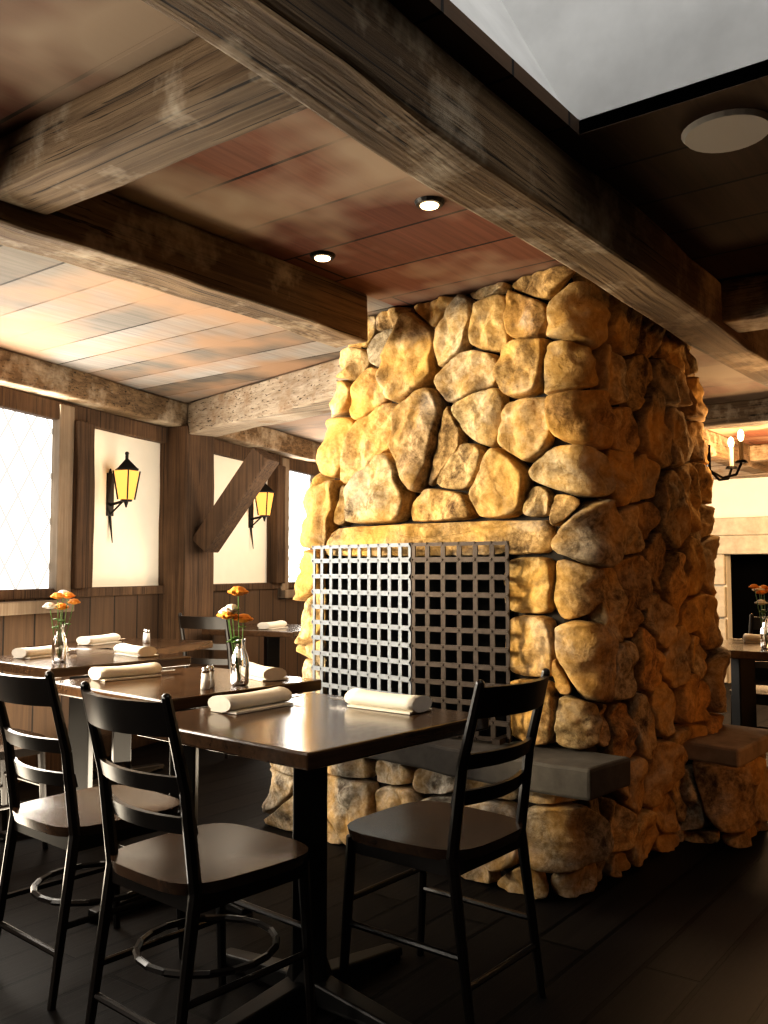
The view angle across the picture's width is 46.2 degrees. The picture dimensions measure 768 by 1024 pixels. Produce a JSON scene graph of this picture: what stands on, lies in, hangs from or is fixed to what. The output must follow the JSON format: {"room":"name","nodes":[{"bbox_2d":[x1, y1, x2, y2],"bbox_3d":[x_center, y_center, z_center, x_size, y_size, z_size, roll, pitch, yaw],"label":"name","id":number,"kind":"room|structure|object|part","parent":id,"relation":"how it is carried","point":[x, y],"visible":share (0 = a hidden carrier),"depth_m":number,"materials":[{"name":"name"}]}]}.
{"room":"restaurant dining room","nodes":[
{"label":"restaurant dining room","id":0,"kind":"room"},
{"bbox_2d":[0,404,74,615],"bbox_3d":[-2.089,-0.061,4.658,0.100,1.200,1.340,-1,-4,22],"label":"window frame","id":1,"kind":"structure","parent":0,"point":[60,549],"depth_m":5.19,"materials":[{"name":"brown wood"}]},
{"bbox_2d":[0,408,52,589],"bbox_3d":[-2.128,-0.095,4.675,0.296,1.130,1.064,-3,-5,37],"label":"window glass","id":2,"kind":"structure","parent":1,"relation":"in","point":[25,439],"depth_m":5.00,"materials":[{"name":"white glass"}]},
{"bbox_2d":[0,386,320,475],"bbox_3d":[-1.700,-0.558,5.720,3.986,0.119,14.494,-3,-5,37],"label":"wooden beam","id":3,"kind":"structure","parent":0,"point":[10,399],"depth_m":5.64,"materials":[{"name":"brown wood"}]},
{"bbox_2d":[92,429,266,586],"bbox_3d":[-1.811,0.348,5.707,0.180,2.340,15.000,-1,-4,22],"label":"wall","id":4,"kind":"structure","parent":0,"point":[133,556],"depth_m":6.00,"materials":[{"name":"paint"}]},
{"bbox_2d":[71,420,95,589],"bbox_3d":[-1.810,-0.040,5.351,0.104,0.998,0.157,-1,-4,21],"label":"stud","id":5,"kind":"object","parent":4,"relation":"attached to","point":[83,510],"visible":0.75,"depth_m":5.31,"materials":[{"name":"brown wood"}]},
{"bbox_2d":[106,452,140,542],"bbox_3d":[-1.638,-0.094,5.634,0.212,0.573,0.163,0,-4,-3],"label":"sconce","id":6,"kind":"object","parent":4,"relation":"attached to","point":[126,476],"visible":1,"depth_m":5.62,"materials":[{"name":"yellow glass"}]},
{"bbox_2d":[0,582,302,784],"bbox_3d":[-1.702,0.991,5.622,0.055,1.045,15.000,-1,-4,22],"label":"chair rail","id":7,"kind":"structure","parent":4,"relation":"attached to","point":[53,761],"depth_m":5.54,"materials":[{"name":"brown wood"}]},
{"bbox_2d":[0,588,307,738],"bbox_3d":[-1.713,1.014,5.625,3.962,1.000,14.483,-3,-5,37],"label":"wainscot","id":8,"kind":"structure","parent":4,"relation":"attached to","point":[127,616],"depth_m":5.69,"materials":[{"name":"brown wood"}]},
{"bbox_2d":[0,349,320,463],"bbox_3d":[-1.650,-0.700,5.708,0.196,0.188,14.995,-1,-4,22],"label":"beam","id":9,"kind":"structure","parent":4,"relation":"attached to","point":[20,372],"depth_m":5.51,"materials":[{"name":"brown wood"}]},
{"bbox_3d":[-1.649,-0.700,5.708,4.081,0.188,14.511,-3,-5,37],"label":"wall plate","id":10,"kind":"part","parent":9,"relation":"part of","materials":[{"name":"brown wood"}]},
{"bbox_2d":[158,426,214,740],"bbox_3d":[-1.373,0.488,6.252,0.233,2.132,0.362,-1,-4,21],"label":"wall post","id":11,"kind":"object","parent":4,"relation":"attached to","point":[187,459],"visible":0.54,"depth_m":6.13,"materials":[{"name":"brown wood"}]},
{"bbox_2d":[194,447,278,552],"bbox_3d":[-1.014,-0.075,6.138,0.590,0.699,0.170,-1,-4,22],"label":"brace","id":12,"kind":"object","parent":11,"relation":"attached to","point":[258,466],"visible":1,"depth_m":6.07,"materials":[{"name":"brown wood"}]},
{"bbox_2d":[248,483,274,548],"bbox_3d":[-0.988,0.010,7.255,0.212,0.573,0.163,0,-4,-3],"label":"sconce","id":13,"kind":"object","parent":4,"relation":"attached to","point":[264,500],"visible":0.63,"depth_m":7.24,"materials":[{"name":"yellow glass"}]},
{"bbox_2d":[267,465,285,583],"bbox_3d":[-0.910,0.104,7.600,0.106,0.998,0.158,-1,-4,22],"label":"stud","id":14,"kind":"object","parent":4,"relation":"attached to","point":[276,481],"visible":0.81,"depth_m":7.54,"materials":[{"name":"brown wood"}]},
{"bbox_2d":[278,458,314,597],"bbox_3d":[-0.637,0.173,8.280,0.100,1.200,1.320,-1,-4,22],"label":"window frame","id":15,"kind":"structure","parent":0,"point":[283,592],"depth_m":7.73,"materials":[{"name":"brown wood"}]},
{"bbox_2d":[289,471,309,581],"bbox_3d":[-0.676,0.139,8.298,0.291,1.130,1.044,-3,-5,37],"label":"window glass","id":16,"kind":"structure","parent":15,"relation":"in","point":[299,483],"depth_m":8.02,"materials":[{"name":"white glass"}]},
{"bbox_2d":[0,679,767,1023],"bbox_3d":[0.869,1.412,3.645,12.100,0.050,15.000,-3,-5,37],"label":"floor","id":17,"kind":"structure","parent":0,"point":[681,937],"depth_m":2.81,"materials":[{"name":"black wood"}]},
{"bbox_2d":[0,728,47,848],"bbox_3d":[-1.681,0.949,3.689,0.409,0.884,0.512,-3,-5,37],"label":"chair","id":18,"kind":"object","parent":17,"relation":"on","point":[19,752],"visible":0.45,"depth_m":3.75,"materials":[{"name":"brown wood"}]},
{"bbox_2d":[0,671,184,1010],"bbox_3d":[-0.876,0.881,2.633,0.409,0.884,0.512,-3,-5,37],"label":"chair","id":19,"kind":"object","parent":17,"relation":"on","point":[70,821],"visible":0.66,"depth_m":2.51,"materials":[{"name":"brown wood"}]},
{"bbox_2d":[0,648,190,841],"bbox_3d":[-1.387,1.042,4.117,0.746,0.750,0.746,-3,-5,37],"label":"table","id":20,"kind":"object","parent":17,"relation":"on","point":[77,665],"visible":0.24,"depth_m":4.07,"materials":[{"name":"wood"},{"name":"black iron"}]},
{"bbox_2d":[12,645,75,658],"bbox_3d":[-1.565,0.647,4.206,0.107,0.047,0.335,-2,-4,27],"label":"napkin","id":21,"kind":"object","parent":20,"relation":"on","point":[44,651],"visible":0.71,"depth_m":4.09,"materials":[{"name":"fabric"}]},
{"bbox_2d":[42,590,80,662],"bbox_3d":[-1.414,0.496,3.923,0.143,0.311,0.151,-3,-5,37],"label":"vase","id":22,"kind":"object","parent":20,"relation":"on","point":[59,643],"visible":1,"depth_m":3.90,"materials":[{"name":"clear glass"}]},
{"bbox_2d":[111,643,158,656],"bbox_3d":[-1.194,0.650,4.265,0.107,0.047,0.335,3,-5,-43],"label":"napkin","id":23,"kind":"object","parent":20,"relation":"on","point":[125,649],"visible":1,"depth_m":4.17,"materials":[{"name":"fabric"}]},
{"bbox_2d":[26,638,212,786],"bbox_3d":[-1.425,1.092,4.895,0.740,0.750,0.741,-1,-4,18],"label":"table","id":24,"kind":"object","parent":17,"relation":"on","point":[121,742],"visible":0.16,"depth_m":4.85,"materials":[{"name":"wood"},{"name":"black iron"}]},
{"bbox_2d":[76,633,124,645],"bbox_3d":[-1.527,0.693,4.926,0.107,0.047,0.335,-1,-4,22],"label":"napkin","id":25,"kind":"object","parent":24,"relation":"on","point":[113,637],"visible":1,"depth_m":4.84,"materials":[{"name":"fabric"}]},
{"bbox_2d":[143,629,149,642],"bbox_3d":[-1.309,0.683,4.959,0.034,0.072,0.082,2,-4,-23],"label":"shakers","id":26,"kind":"object","parent":24,"relation":"on","point":[146,633],"visible":1,"depth_m":4.93,"materials":[{"name":"white"}]},
{"bbox_2d":[56,666,320,922],"bbox_3d":[-0.721,0.986,3.241,0.746,0.750,0.746,-3,-5,37],"label":"table","id":27,"kind":"object","parent":17,"relation":"on","point":[183,685],"visible":0.26,"depth_m":3.15,"materials":[{"name":"wood"},{"name":"black iron"}]},
{"bbox_2d":[88,662,174,680],"bbox_3d":[-0.926,0.593,3.372,0.335,0.047,0.107,4,-5,-45],"label":"napkin","id":28,"kind":"object","parent":27,"relation":"on","point":[153,669],"visible":1,"depth_m":3.31,"materials":[{"name":"fabric"}]},
{"bbox_2d":[200,666,214,689],"bbox_3d":[-0.597,0.560,3.050,0.034,0.072,0.082,0,-4,7],"label":"shakers","id":29,"kind":"object","parent":27,"relation":"on","point":[207,673],"visible":1,"depth_m":3.02,"materials":[{"name":"white"}]},
{"bbox_2d":[216,586,252,685],"bbox_3d":[-0.527,0.429,3.137,0.129,0.343,0.131,0,-4,6],"label":"vase","id":30,"kind":"object","parent":27,"relation":"on","point":[239,666],"visible":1,"depth_m":3.11,"materials":[{"name":"clear glass"}]},
{"bbox_2d":[249,662,288,680],"bbox_3d":[-0.478,0.594,3.385,0.107,0.047,0.335,2,-4,-33],"label":"napkin","id":31,"kind":"object","parent":27,"relation":"on","point":[258,672],"visible":0.73,"depth_m":3.25,"materials":[{"name":"fabric"}]},
{"bbox_2d":[80,681,315,1023],"bbox_3d":[-0.457,0.853,2.193,0.409,0.884,0.512,-3,-5,37],"label":"chair","id":32,"kind":"object","parent":17,"relation":"on","point":[192,869],"visible":1,"depth_m":2.13,"materials":[{"name":"brown wood"}]},
{"bbox_2d":[178,613,231,757],"bbox_3d":[-1.060,1.083,5.767,0.406,0.884,0.505,-2,-4,23],"label":"chair","id":33,"kind":"object","parent":17,"relation":"on","point":[188,622],"visible":0.28,"depth_m":5.58,"materials":[{"name":"brown wood"}]},
{"bbox_2d":[202,623,300,667],"bbox_3d":[-0.786,1.182,6.289,0.740,0.750,0.740,-2,-4,25],"label":"table","id":34,"kind":"object","parent":17,"relation":"on","point":[271,636],"visible":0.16,"depth_m":6.17,"materials":[{"name":"brown wood"}]},
{"bbox_2d":[257,620,287,628],"bbox_3d":[-0.744,0.776,6.212,0.107,0.047,0.335,-1,-4,22],"label":"napkin","id":35,"kind":"object","parent":34,"relation":"on","point":[279,624],"visible":1,"depth_m":6.11,"materials":[{"name":"fabric"}]},
{"bbox_2d":[139,692,488,1023],"bbox_3d":[-0.200,0.934,2.438,0.746,0.750,0.746,-3,-5,37],"label":"table","id":36,"kind":"object","parent":17,"relation":"on","point":[310,735],"visible":0.84,"depth_m":2.36,"materials":[{"name":"wood"},{"name":"black iron"}]},
{"bbox_2d":[208,686,301,714],"bbox_3d":[-0.355,0.546,2.645,0.107,0.047,0.335,-3,-5,37],"label":"napkin","id":37,"kind":"object","parent":36,"relation":"on","point":[274,697],"visible":1,"depth_m":2.57,"materials":[{"name":"fabric"}]},
{"bbox_2d":[330,688,431,714],"bbox_3d":[-0.019,0.545,2.624,0.335,0.047,0.107,-3,-5,39],"label":"napkin","id":38,"kind":"object","parent":36,"relation":"on","point":[356,698],"visible":1,"depth_m":2.55,"materials":[{"name":"fabric"}]},
{"bbox_2d":[339,668,549,1023],"bbox_3d":[0.184,0.869,2.444,0.506,0.884,0.406,-3,-5,37],"label":"chair","id":39,"kind":"object","parent":17,"relation":"on","point":[451,840],"visible":0.99,"depth_m":2.37,"materials":[{"name":"brown wood"}]},
{"bbox_2d":[262,265,767,899],"bbox_3d":[0.612,0.272,4.185,1.897,2.296,1.694,-3,-5,41],"label":"fireplace","id":40,"kind":"object","parent":17,"relation":"on","point":[514,482],"visible":0.82,"depth_m":3.63,"materials":[{"name":"stone"}]},
{"bbox_2d":[707,429,747,480],"bbox_3d":[1.650,-0.254,4.262,0.214,0.236,0.268,-3,-5,41],"label":"candle sconce","id":41,"kind":"object","parent":40,"relation":"attached to","point":[740,435],"depth_m":4.25,"materials":[{"name":"black metal"}]},
{"bbox_2d":[721,640,767,728],"bbox_3d":[1.907,1.084,4.764,0.741,0.750,0.741,-3,-5,37],"label":"table","id":42,"kind":"object","parent":17,"relation":"on","point":[744,655],"visible":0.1,"depth_m":4.73,"materials":[{"name":"black wood"}]},
{"bbox_2d":[731,633,759,642],"bbox_3d":[2.073,0.695,4.948,0.335,0.047,0.107,-3,-5,37],"label":"napkin","id":43,"kind":"object","parent":42,"relation":"on","point":[747,638],"visible":0.75,"depth_m":4.94,"materials":[{"name":"fabric"}]},
{"bbox_2d":[749,584,767,648],"bbox_3d":[1.939,0.531,4.601,0.110,0.328,0.152,-3,-5,37],"label":"vase","id":44,"kind":"object","parent":42,"relation":"on","point":[763,589],"visible":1,"depth_m":4.58,"materials":[{"name":"clear glass"}]},
{"bbox_2d":[729,614,767,730],"bbox_3d":[2.272,1.050,5.252,0.406,0.884,0.505,-3,-5,37],"label":"chair","id":45,"kind":"object","parent":17,"relation":"on","point":[754,622],"visible":0.31,"depth_m":5.40,"materials":[{"name":"brown wood"}]},
{"bbox_2d":[0,0,767,444],"bbox_3d":[0.868,-0.928,3.796,12.100,0.040,15.000,-3,-5,37],"label":"ceiling","id":46,"kind":"structure","parent":0,"point":[288,186],"depth_m":2.89,"materials":[{"name":"brown wood"}]},
{"bbox_2d":[0,38,292,211],"bbox_3d":[-0.596,-0.944,2.171,1.068,0.163,0.183,-3,-5,37],"label":"beam","id":47,"kind":"structure","parent":46,"relation":"attached to","point":[184,99],"depth_m":2.11,"materials":[{"name":"brown wood"}]},
{"bbox_2d":[0,188,369,345],"bbox_3d":[-2.195,-0.987,1.073,0.202,0.229,6.874,-3,-5,37],"label":"beam","id":48,"kind":"structure","parent":46,"relation":"attached to","point":[103,230],"depth_m":3.00,"materials":[{"name":"brown wood"}]},
{"bbox_2d":[188,358,347,435],"bbox_3d":[-0.666,-0.687,5.531,0.259,0.232,1.822,3,-5,-39],"label":"beam","id":49,"kind":"structure","parent":46,"relation":"attached to","point":[294,394],"depth_m":5.43,"materials":[{"name":"brown wood"}]},
{"bbox_2d":[309,250,335,261],"bbox_3d":[-0.225,-0.932,3.291,0.096,0.016,0.096,-3,-5,37],"label":"recessed light","id":50,"kind":"object","parent":46,"relation":"in","point":[319,256],"visible":1,"depth_m":3.27,"materials":[{"name":"black metal"}]},
{"bbox_2d":[414,196,444,210],"bbox_3d":[0.142,-0.963,2.815,0.096,0.016,0.096,-3,-5,37],"label":"recessed light","id":51,"kind":"object","parent":46,"relation":"in","point":[427,203],"visible":1,"depth_m":2.80,"materials":[{"name":"black metal"}]},
{"bbox_2d":[132,0,767,386],"bbox_3d":[1.208,-0.827,3.533,0.210,0.224,14.904,-3,-5,37],"label":"beam","id":52,"kind":"structure","parent":46,"relation":"attached to","point":[363,69],"depth_m":2.06,"materials":[{"name":"brown wood"}]},
{"bbox_2d":[450,0,767,133],"bbox_3d":[0.429,-1.722,1.456,2.530,1.325,1.760,-3,-5,37],"label":"skylight","id":53,"kind":"object","parent":46,"relation":"attached to","point":[594,57],"visible":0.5,"depth_m":2.30,"materials":[{"name":"white glass"}]},
{"bbox_2d":[681,108,767,152],"bbox_3d":[0.899,-0.994,2.359,0.230,0.012,0.230,-3,-5,37],"label":"ceiling speaker","id":54,"kind":"object","parent":46,"relation":"attached to","point":[729,130],"visible":1,"depth_m":2.34,"materials":[{"name":"white"}]},
{"bbox_2d":[701,398,767,428],"bbox_3d":[2.446,-0.685,6.204,1.058,0.163,0.182,-3,-5,37],"label":"beam","id":55,"kind":"structure","parent":46,"relation":"attached to","point":[751,410],"depth_m":6.14,"materials":[{"name":"brown wood"}]},
{"bbox_2d":[703,428,767,474],"bbox_3d":[2.758,-0.562,7.633,0.204,0.225,6.476,-3,-5,37],"label":"beam","id":56,"kind":"structure","parent":46,"relation":"attached to","point":[718,442],"depth_m":7.88,"materials":[{"name":"brown wood"}]},
{"bbox_2d":[723,272,767,331],"bbox_3d":[2.381,-0.877,2.914,2.448,0.184,0.238,-3,-5,37],"label":"beam","id":57,"kind":"structure","parent":46,"relation":"attached to","point":[745,299],"depth_m":3.52,"materials":[{"name":"brown wood"}]},
{"bbox_2d":[749,444,767,462],"bbox_3d":[3.831,-0.556,8.041,1.064,0.165,0.179,-3,-5,37],"label":"beam","id":58,"kind":"structure","parent":46,"relation":"attached to","point":[759,453],"depth_m":8.24,"materials":[{"name":"brown wood"}]},
{"bbox_2d":[707,477,767,682],"bbox_3d":[4.524,0.552,8.562,12.100,2.300,0.150,-3,-5,37],"label":"wall","id":59,"kind":"structure","parent":0,"point":[734,498],"depth_m":9.21,"materials":[{"name":"paint"}]},
{"bbox_2d":[706,461,767,479],"bbox_3d":[4.429,-0.494,8.507,12.101,0.236,0.178,-3,-5,37],"label":"beam","id":60,"kind":"structure","parent":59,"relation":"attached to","point":[720,469],"depth_m":9.12,"materials":[{"name":"brown wood"}]},
{"bbox_2d":[711,516,767,682],"bbox_3d":[3.664,0.887,9.027,0.980,1.670,0.110,-3,-5,37],"label":"surround","id":61,"kind":"object","parent":59,"relation":"attached to","point":[738,535],"depth_m":9.12,"materials":[{"name":"beige stone"}]},
{"bbox_2d":[731,554,767,679],"bbox_3d":[4.012,0.615,9.541,1.100,2.300,0.100,-3,-5,37],"label":"fireplace opening","id":62,"kind":"structure","parent":0,"point":[746,569],"depth_m":9.58,"materials":[{"name":"black"}]}
]}

